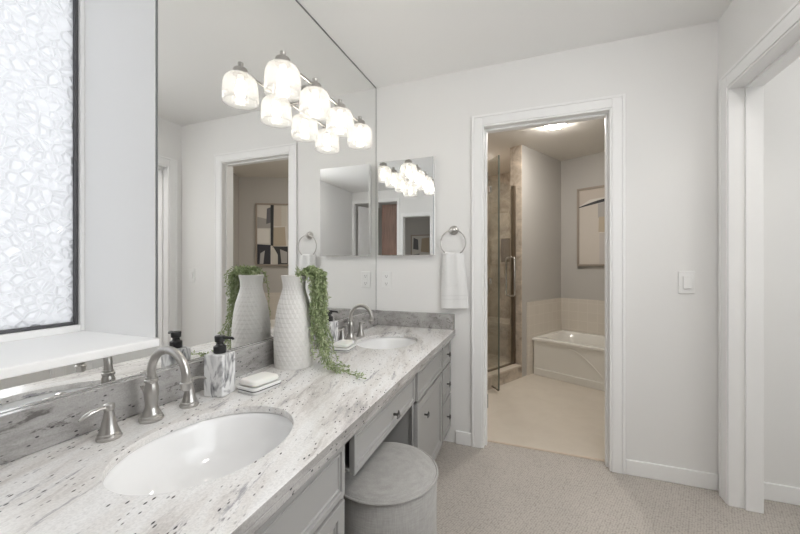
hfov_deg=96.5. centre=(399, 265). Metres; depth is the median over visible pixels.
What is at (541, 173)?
wall bath partition
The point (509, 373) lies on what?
shower curb
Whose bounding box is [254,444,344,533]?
vanity cabinet
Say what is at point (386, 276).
wall outlet
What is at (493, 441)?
threshold
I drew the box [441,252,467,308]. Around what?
hand towel
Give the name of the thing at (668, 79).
wall
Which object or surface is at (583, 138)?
ceiling
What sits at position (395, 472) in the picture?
cushion
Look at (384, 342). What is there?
sink
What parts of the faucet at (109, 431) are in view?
lever, handle, spout, spout, handle, lever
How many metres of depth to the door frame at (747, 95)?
1.70 m
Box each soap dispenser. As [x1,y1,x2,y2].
[204,335,234,396]
[324,310,337,347]
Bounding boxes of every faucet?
[78,346,206,442]
[338,304,373,340]
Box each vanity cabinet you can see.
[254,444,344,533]
[382,340,450,460]
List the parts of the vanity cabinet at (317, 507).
door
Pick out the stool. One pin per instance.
(394, 491)
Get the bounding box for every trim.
[0,331,158,379]
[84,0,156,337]
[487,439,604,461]
[510,145,521,377]
[719,0,799,505]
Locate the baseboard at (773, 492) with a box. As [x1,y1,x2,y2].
[456,430,799,505]
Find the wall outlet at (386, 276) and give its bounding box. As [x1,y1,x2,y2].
[382,272,390,287]
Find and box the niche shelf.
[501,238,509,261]
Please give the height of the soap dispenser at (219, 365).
0.191 m
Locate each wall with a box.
[0,310,374,413]
[376,21,799,487]
[487,172,509,318]
[561,151,604,300]
[718,0,796,490]
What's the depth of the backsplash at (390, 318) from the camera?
2.43 m
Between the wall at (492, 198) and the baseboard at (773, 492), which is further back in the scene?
the wall at (492, 198)
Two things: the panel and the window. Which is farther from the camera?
the panel
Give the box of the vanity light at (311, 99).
[263,50,371,147]
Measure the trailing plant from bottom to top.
0.429 m
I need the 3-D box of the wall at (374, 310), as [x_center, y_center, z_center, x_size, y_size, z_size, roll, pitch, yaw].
[-1.001,-0.052,1.105,0.494,2.445,3.545,0,0,21]
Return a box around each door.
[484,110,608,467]
[487,186,515,371]
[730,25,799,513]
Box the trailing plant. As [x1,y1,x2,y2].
[295,265,366,378]
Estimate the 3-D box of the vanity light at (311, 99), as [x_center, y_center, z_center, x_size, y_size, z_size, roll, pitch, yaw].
[-0.372,-0.792,1.775,0.184,0.186,0.825,0,0,21]
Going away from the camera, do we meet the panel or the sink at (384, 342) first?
the sink at (384, 342)
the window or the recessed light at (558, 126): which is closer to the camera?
the window
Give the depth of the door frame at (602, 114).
2.13 m
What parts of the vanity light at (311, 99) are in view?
bulb, lamp shade, bulb, arm, bulb, bulb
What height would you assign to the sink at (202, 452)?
0.151 m
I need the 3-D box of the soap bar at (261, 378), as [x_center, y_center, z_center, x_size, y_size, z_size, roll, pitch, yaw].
[-0.481,0.389,1.224,0.082,0.020,0.111,0,0,28]
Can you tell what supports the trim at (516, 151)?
attached to the wall at (492, 198)
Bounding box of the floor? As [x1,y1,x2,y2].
[435,353,799,533]
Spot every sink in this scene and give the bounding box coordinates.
[103,412,292,495]
[357,337,415,348]
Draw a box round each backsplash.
[0,310,377,464]
[377,310,454,329]
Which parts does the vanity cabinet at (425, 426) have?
frame, door, drawer, drawer, drawer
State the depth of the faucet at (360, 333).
2.02 m
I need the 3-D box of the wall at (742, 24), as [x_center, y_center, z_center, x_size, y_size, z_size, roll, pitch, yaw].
[1.095,-0.052,0.238,0.115,2.445,3.430,0,0,21]
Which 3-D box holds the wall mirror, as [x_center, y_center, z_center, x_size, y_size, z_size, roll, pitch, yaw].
[-0.689,-0.478,1.217,0.007,1.593,2.880,0,0,21]
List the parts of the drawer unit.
knob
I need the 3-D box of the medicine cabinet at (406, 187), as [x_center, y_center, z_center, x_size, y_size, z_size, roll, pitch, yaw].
[0.044,-0.397,2.454,0.410,0.656,0.044,0,0,21]
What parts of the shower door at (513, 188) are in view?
rail, handle, handle, door post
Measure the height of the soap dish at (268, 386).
0.023 m
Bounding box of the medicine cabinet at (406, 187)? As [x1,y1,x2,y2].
[378,156,434,255]
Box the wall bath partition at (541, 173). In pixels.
[522,145,560,376]
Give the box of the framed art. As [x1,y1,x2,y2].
[577,185,604,265]
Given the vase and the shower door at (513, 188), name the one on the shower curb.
the shower door at (513, 188)
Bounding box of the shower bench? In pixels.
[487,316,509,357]
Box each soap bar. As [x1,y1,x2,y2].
[240,372,278,386]
[332,339,353,347]
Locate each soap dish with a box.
[237,378,280,394]
[331,343,355,352]
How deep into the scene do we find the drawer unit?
1.19 m
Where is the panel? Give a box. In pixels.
[487,155,499,390]
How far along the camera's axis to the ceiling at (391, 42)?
1.91 m
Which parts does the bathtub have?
apron moulding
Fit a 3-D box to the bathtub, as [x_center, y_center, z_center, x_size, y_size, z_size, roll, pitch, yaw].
[2.253,0.973,3.429,0.693,0.395,1.726,0,0,-41]
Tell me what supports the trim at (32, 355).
attached to the wall at (374, 310)
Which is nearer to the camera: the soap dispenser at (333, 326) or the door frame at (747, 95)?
the door frame at (747, 95)
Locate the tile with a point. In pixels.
(569, 314)
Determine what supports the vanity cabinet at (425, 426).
on the floor
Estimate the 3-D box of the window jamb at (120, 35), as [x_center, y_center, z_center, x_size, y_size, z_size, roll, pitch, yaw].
[-1.177,-0.461,0.518,0.402,1.362,1.388,0,0,21]
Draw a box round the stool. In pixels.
[344,442,437,533]
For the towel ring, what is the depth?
2.34 m
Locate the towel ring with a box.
[440,226,465,252]
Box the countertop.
[0,325,454,533]
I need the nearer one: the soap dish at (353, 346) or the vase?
the vase
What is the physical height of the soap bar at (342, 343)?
0.020 m
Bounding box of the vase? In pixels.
[273,275,313,369]
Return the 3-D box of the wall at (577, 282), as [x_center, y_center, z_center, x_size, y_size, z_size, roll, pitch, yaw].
[2.562,-0.048,3.699,0.100,2.435,1.936,0,0,-41]
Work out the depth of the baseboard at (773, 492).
1.90 m
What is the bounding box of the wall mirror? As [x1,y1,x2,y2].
[0,0,375,412]
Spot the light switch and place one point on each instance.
(686, 279)
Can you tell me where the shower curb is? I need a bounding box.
[487,362,520,389]
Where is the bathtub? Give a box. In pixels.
[532,330,604,390]
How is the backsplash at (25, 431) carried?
attached to the wall at (374, 310)
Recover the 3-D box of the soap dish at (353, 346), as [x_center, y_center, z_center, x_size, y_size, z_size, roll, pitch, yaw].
[-0.281,0.410,1.779,0.096,0.023,0.124,0,0,14]
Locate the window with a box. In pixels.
[0,0,84,342]
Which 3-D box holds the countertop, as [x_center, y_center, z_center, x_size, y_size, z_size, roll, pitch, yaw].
[-0.381,0.441,1.099,0.655,0.038,2.879,0,0,21]
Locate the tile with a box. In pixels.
[527,298,604,375]
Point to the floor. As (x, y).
(495, 488)
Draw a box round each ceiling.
[297,0,732,87]
[487,118,604,175]
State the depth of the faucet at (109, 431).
0.95 m
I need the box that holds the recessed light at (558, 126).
[544,123,566,129]
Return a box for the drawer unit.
[345,375,414,475]
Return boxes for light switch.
[678,271,694,293]
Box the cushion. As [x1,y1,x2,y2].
[345,442,435,502]
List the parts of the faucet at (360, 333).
handle, spout, handle, spout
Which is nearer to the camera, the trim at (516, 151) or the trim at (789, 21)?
the trim at (789, 21)

